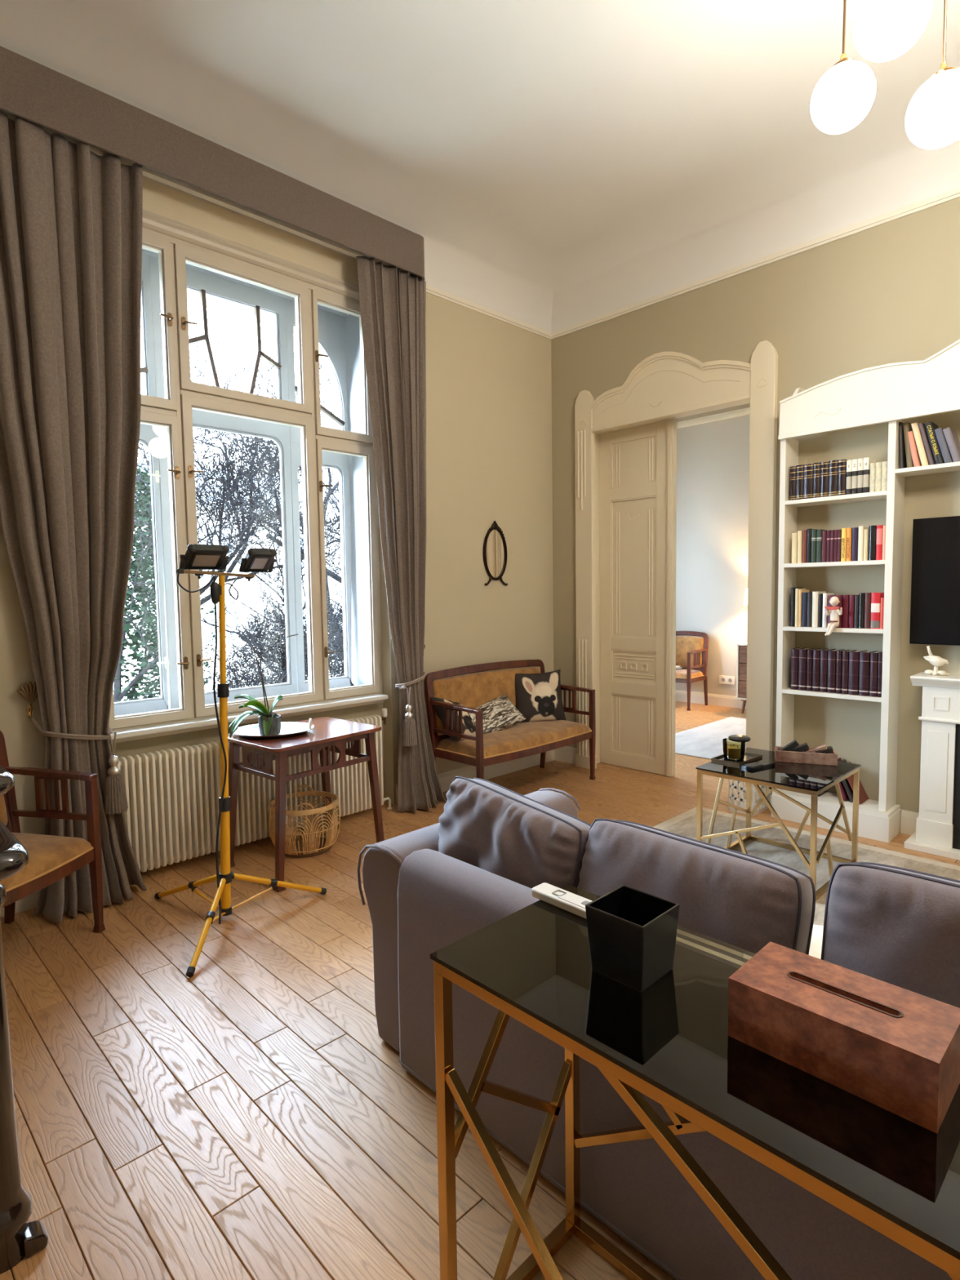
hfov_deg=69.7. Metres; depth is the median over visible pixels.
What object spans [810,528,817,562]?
book
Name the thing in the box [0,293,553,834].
wall
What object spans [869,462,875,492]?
book
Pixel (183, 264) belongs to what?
window
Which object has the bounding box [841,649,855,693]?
book
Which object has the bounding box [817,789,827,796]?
book
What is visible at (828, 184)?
trim
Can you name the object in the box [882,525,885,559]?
book
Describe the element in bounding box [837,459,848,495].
book
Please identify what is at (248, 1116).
floor
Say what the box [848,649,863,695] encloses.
book
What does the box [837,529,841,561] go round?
book
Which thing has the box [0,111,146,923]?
curtain
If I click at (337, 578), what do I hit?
tree
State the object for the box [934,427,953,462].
book
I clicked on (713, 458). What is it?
wall
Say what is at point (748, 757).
tray
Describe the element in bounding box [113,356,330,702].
tree
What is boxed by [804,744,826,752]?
glasses case
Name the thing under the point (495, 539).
mirror glass
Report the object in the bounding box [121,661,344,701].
ground
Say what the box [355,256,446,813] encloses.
curtain
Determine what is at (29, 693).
curtain hook
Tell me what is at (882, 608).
book
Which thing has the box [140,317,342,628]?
tree
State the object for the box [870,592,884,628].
book
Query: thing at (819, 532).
book
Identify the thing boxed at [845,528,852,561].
book
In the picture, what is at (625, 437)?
door
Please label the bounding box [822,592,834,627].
book
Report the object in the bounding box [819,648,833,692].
book
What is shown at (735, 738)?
lid
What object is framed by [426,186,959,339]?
trim
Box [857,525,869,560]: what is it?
book
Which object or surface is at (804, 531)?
book
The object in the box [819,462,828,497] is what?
book
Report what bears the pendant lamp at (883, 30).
hanging from the ceiling
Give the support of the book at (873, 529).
on the bookcase at (891, 393)
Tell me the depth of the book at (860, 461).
3.94 m
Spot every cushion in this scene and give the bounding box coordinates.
[430,697,475,740]
[437,776,591,888]
[468,693,526,733]
[515,669,566,723]
[577,817,815,956]
[821,862,959,1008]
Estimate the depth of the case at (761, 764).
3.49 m
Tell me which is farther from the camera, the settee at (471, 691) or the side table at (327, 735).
the settee at (471, 691)
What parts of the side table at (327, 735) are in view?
leg, slat panel, leg, leg, slat panel, slat panel, leg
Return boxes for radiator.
[116,707,392,872]
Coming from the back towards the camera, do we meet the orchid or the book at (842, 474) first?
the book at (842, 474)
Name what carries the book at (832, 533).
on the bookcase at (891, 393)
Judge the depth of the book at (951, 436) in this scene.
3.63 m
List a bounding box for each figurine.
[824,596,842,635]
[923,645,949,675]
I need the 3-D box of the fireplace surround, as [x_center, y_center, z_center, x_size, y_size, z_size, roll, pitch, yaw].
[2.826,0.687,3.459,0.262,0.955,1.140,-5,6,-44]
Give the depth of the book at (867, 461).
3.92 m
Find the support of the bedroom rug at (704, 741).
on the floor
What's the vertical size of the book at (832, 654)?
0.253 m
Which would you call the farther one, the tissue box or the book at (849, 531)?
the book at (849, 531)
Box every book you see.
[789,466,795,500]
[790,586,802,626]
[791,533,797,563]
[791,647,805,689]
[795,464,804,499]
[795,588,806,626]
[796,530,802,563]
[798,590,808,626]
[798,647,811,690]
[801,529,807,563]
[801,592,807,626]
[803,463,813,498]
[806,528,817,562]
[806,591,812,626]
[806,648,818,690]
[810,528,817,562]
[812,591,826,626]
[812,648,826,691]
[813,462,820,497]
[816,528,827,562]
[817,593,822,626]
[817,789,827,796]
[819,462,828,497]
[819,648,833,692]
[821,530,826,562]
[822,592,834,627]
[826,530,831,562]
[826,648,843,693]
[827,595,835,623]
[828,459,838,496]
[830,529,834,561]
[833,529,837,561]
[835,595,842,627]
[835,648,846,693]
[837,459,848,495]
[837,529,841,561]
[837,757,848,800]
[840,528,846,561]
[840,759,853,802]
[841,595,848,627]
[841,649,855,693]
[845,459,852,494]
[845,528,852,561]
[846,762,868,804]
[848,595,854,627]
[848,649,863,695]
[851,458,857,493]
[851,527,858,560]
[853,595,858,628]
[857,457,863,493]
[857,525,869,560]
[857,592,865,628]
[858,650,875,696]
[862,457,875,493]
[862,528,869,560]
[864,592,871,628]
[868,525,876,560]
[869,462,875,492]
[869,650,882,697]
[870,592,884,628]
[875,462,881,491]
[875,524,884,559]
[877,652,882,697]
[880,461,887,491]
[880,597,884,628]
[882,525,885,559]
[898,422,906,468]
[902,422,914,467]
[907,431,921,466]
[911,422,929,466]
[918,422,935,465]
[924,421,944,464]
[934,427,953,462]
[942,426,959,462]
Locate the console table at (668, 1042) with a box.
[430,884,959,1279]
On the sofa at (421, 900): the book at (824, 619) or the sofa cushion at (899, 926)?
the sofa cushion at (899, 926)
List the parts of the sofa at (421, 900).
armrest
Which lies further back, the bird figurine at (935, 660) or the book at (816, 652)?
the book at (816, 652)
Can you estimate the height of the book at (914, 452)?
0.201 m
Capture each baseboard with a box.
[1,749,554,917]
[554,746,919,835]
[675,690,746,709]
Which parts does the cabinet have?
leg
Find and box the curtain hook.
[16,681,38,718]
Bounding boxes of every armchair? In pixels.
[0,730,105,933]
[675,631,708,711]
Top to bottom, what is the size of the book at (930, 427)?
0.236 m
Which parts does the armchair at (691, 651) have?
rail, leg, seat, backrest, frame, arm rail, slat frame, rail, arm rail, arm post, leg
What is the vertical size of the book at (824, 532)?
0.186 m
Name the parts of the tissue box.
lid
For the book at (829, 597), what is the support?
on the bookcase at (891, 393)
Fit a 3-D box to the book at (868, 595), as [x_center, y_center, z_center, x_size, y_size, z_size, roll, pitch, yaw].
[2.265,-0.172,3.999,0.130,0.205,0.028,-5,6,-44]
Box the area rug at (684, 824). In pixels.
[653,806,959,925]
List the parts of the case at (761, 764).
plate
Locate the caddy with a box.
[774,746,837,765]
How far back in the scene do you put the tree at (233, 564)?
10.85 m
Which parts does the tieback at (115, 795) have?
cord, cord, tassel cord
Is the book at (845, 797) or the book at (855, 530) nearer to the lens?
the book at (855, 530)
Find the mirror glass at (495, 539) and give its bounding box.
[485,529,504,577]
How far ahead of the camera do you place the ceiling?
3.26 m
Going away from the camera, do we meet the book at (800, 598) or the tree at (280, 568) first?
the book at (800, 598)
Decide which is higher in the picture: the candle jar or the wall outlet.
the wall outlet
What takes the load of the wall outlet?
attached to the wall at (713, 458)
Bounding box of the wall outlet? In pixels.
[719,675,734,684]
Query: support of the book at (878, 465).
on the bookcase at (891, 393)
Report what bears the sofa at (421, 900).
on the floor
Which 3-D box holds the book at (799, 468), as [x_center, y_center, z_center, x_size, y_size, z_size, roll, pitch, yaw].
[1.980,-0.958,4.222,0.135,0.209,0.042,-5,6,-44]
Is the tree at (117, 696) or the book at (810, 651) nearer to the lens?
the book at (810, 651)
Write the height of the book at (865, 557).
0.178 m
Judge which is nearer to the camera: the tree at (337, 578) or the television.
the television
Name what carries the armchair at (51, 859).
on the floor
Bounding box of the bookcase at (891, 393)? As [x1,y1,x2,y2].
[771,339,959,842]
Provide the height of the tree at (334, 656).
3.045 m
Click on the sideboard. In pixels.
(741, 673)
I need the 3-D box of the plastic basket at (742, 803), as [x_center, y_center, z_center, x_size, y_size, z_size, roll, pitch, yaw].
[1.768,0.984,4.512,0.266,0.246,0.176,-5,6,-44]
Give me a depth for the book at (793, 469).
4.20 m
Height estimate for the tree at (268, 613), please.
3.287 m
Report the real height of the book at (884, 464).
0.164 m
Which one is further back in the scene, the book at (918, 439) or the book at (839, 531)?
the book at (839, 531)
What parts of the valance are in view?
curtain rail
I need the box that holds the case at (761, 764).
[741,760,775,770]
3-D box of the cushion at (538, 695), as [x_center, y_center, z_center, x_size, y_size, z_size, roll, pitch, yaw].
[0.453,0.446,5.361,0.442,0.408,0.175,-2,4,-22]
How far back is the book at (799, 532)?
4.20 m
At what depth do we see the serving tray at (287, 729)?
3.71 m
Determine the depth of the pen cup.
1.16 m
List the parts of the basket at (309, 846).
handle, handle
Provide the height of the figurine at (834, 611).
0.231 m
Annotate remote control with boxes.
[531,882,591,919]
[778,739,799,751]
[790,742,808,751]
[815,746,833,753]
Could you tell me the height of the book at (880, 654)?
0.253 m
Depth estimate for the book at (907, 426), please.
3.77 m
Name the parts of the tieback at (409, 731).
tassel cord, cord, cord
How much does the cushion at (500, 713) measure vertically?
0.280 m
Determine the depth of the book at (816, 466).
4.10 m
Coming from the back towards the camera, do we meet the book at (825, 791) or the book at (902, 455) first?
the book at (825, 791)
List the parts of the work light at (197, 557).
leg, pivot knob, lamp glass, leg, pivot knob, lamp glass, leg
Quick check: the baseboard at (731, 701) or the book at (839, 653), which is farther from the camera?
the baseboard at (731, 701)
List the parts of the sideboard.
drawer, drawer, drawer, leg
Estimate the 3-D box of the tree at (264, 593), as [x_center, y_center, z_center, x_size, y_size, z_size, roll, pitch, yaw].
[-1.896,0.660,10.359,3.535,3.180,3.413,0,4,17]
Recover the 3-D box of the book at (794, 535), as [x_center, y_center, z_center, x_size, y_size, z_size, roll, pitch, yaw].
[1.968,-0.566,4.267,0.135,0.186,0.030,-5,6,-44]
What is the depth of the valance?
3.45 m
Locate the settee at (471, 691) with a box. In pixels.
[424,659,595,779]
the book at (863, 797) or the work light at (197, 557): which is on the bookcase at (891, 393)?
the book at (863, 797)
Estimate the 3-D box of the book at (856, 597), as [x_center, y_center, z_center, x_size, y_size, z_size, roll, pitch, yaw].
[2.224,-0.167,4.041,0.130,0.190,0.018,-5,6,-44]
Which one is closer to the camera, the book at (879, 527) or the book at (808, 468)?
the book at (879, 527)
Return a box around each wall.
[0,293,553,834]
[551,197,959,813]
[675,413,750,696]
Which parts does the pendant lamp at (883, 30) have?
glass globe, rod, glass globe, glass globe, rod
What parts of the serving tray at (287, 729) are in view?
handle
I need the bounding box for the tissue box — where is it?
[728,941,959,1133]
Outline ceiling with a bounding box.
[64,0,959,256]
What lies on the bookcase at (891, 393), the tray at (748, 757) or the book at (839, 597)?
the book at (839, 597)
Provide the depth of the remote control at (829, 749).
3.55 m
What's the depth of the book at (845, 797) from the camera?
4.14 m
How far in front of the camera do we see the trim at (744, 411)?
8.29 m
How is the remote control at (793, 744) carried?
in the caddy
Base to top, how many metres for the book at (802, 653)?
0.253 m
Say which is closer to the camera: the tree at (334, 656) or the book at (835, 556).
the book at (835, 556)
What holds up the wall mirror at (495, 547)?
attached to the wall at (489, 380)
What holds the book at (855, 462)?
on the bookcase at (891, 393)
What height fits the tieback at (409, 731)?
0.508 m
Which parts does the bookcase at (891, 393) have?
panel, shelf, shelf, shelf, shelf, valance moulding, bridge shelf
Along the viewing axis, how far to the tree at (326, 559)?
10.63 m
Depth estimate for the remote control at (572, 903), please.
1.43 m
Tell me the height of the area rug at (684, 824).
0.012 m
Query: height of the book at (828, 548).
0.187 m
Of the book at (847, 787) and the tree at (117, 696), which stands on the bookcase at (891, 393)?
the book at (847, 787)
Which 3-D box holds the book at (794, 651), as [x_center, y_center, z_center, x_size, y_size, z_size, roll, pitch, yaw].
[1.988,0.177,4.311,0.135,0.253,0.040,-5,6,-44]
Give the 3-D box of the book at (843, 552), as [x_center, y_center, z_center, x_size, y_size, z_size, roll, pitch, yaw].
[2.165,-0.558,4.066,0.136,0.193,0.024,-5,6,-44]
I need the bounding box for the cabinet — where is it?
[0,764,48,1274]
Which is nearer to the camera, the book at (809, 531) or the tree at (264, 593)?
the book at (809, 531)
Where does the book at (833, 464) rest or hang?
on the bookcase at (891, 393)
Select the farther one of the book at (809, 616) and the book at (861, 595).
the book at (809, 616)
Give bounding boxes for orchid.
[227,634,297,737]
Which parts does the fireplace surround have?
column panel, bead moulding, frieze panel, firebox frame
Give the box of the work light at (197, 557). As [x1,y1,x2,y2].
[154,543,326,977]
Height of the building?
8.000 m
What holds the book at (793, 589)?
on the bookcase at (891, 393)
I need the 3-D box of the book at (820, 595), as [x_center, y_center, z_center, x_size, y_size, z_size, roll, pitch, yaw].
[2.085,-0.180,4.183,0.130,0.201,0.018,-5,6,-44]
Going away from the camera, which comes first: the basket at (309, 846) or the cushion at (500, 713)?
the basket at (309, 846)
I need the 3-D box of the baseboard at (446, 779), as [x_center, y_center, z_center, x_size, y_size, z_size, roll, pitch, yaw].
[-1.148,1.108,4.152,4.980,0.138,0.020,-5,6,-44]
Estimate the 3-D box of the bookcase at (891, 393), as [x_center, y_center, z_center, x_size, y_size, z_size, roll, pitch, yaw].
[2.822,-0.216,3.404,0.234,2.765,2.630,-5,6,-44]
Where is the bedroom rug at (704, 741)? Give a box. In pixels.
[675,716,746,759]
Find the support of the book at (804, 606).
on the bookcase at (891, 393)
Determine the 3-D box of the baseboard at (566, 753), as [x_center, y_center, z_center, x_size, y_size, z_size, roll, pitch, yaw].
[2.555,1.067,3.943,0.020,0.138,5.500,-5,6,-44]
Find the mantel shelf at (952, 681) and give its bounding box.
[910,671,959,688]
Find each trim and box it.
[0,0,959,333]
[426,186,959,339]
[676,407,750,428]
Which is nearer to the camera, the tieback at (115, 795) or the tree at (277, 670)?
the tieback at (115, 795)
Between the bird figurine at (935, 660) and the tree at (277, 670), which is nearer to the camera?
the bird figurine at (935, 660)
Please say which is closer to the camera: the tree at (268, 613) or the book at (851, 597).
the book at (851, 597)
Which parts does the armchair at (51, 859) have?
backrest, frame, leg, arm post, seat, rail, arm rail, arm rail, slat frame, leg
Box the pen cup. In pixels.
[585,884,679,991]
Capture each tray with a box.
[233,718,314,738]
[711,751,762,765]
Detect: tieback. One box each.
[31,716,128,814]
[395,671,426,746]
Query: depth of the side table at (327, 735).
3.61 m
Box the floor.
[0,701,959,1279]
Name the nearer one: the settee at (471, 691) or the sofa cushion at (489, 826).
the sofa cushion at (489, 826)
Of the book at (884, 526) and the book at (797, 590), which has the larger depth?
the book at (797, 590)
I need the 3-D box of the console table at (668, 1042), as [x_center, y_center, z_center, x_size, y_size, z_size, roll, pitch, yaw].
[0.553,0.982,0.921,0.408,0.794,1.408,-5,6,-44]
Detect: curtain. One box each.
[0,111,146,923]
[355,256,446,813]
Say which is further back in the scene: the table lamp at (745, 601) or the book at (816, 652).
the table lamp at (745, 601)
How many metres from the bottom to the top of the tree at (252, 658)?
2.771 m
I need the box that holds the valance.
[0,45,424,281]
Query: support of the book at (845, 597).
on the bookcase at (891, 393)
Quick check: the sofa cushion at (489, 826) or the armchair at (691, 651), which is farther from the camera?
the armchair at (691, 651)
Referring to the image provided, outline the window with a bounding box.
[108,208,387,743]
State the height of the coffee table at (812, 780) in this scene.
0.525 m
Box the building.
[121,460,342,681]
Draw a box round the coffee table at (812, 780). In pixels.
[695,747,861,901]
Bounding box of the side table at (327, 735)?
[227,716,384,892]
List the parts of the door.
panel, panel, panel, panel, crown moulding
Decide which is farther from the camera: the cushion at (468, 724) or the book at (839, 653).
the cushion at (468, 724)
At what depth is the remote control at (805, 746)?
3.59 m
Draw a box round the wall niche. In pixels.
[142,177,358,285]
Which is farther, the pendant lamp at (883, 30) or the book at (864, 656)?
the book at (864, 656)
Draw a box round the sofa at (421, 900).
[356,787,951,1279]
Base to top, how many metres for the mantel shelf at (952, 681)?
0.057 m
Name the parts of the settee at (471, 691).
arm post, slat frame, rail, arm rail, arm rail, leg, frame, backrest, seat, rail, leg, slat frame, arm rail, arm rail, leg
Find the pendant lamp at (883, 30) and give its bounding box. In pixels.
[810,0,959,149]
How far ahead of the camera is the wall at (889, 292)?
4.20 m
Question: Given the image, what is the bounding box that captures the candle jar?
[722,737,745,760]
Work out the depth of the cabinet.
1.50 m
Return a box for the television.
[909,515,959,645]
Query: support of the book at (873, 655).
on the bookcase at (891, 393)
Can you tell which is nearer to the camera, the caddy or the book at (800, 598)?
the caddy
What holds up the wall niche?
in the wall at (489, 380)
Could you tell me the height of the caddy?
0.058 m
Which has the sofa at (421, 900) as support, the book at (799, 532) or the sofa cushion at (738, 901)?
the sofa cushion at (738, 901)
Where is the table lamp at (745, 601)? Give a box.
[743,587,747,604]
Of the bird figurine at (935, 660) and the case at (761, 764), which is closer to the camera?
the case at (761, 764)
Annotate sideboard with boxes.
[736,642,746,713]
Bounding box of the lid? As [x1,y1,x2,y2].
[728,734,750,742]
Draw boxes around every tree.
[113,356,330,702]
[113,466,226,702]
[127,311,340,634]
[131,488,341,682]
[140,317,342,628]
[144,650,308,698]
[192,378,342,688]
[204,608,344,688]
[205,572,344,688]
[208,580,344,691]
[238,586,344,680]
[302,551,342,662]
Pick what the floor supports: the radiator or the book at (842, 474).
the radiator
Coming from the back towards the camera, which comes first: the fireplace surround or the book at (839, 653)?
the book at (839, 653)
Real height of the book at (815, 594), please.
0.214 m
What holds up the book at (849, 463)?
on the bookcase at (891, 393)
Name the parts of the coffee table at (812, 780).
leg, floor rail, leg, rail, glass, floor rail, leg, floor rail, rail, leg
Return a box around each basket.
[268,784,340,857]
[728,779,771,816]
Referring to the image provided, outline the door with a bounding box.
[574,340,777,805]
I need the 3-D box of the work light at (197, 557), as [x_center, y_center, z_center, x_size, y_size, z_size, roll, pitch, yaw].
[-1.130,0.416,3.110,0.772,1.664,0.824,-5,6,-44]
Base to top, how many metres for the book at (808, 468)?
0.206 m
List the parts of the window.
sash, sash, sash, handle, sash, handle, handle, handle, handle, handle, handle, handle, sash, sash, sash, sill moulding, sill, head moulding, sash, sash, handle, sash, handle, handle, sash, sash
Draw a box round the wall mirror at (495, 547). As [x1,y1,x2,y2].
[483,520,507,586]
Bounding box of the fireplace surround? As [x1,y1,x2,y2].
[904,671,959,860]
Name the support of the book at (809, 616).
on the bookcase at (891, 393)
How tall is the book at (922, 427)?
0.237 m

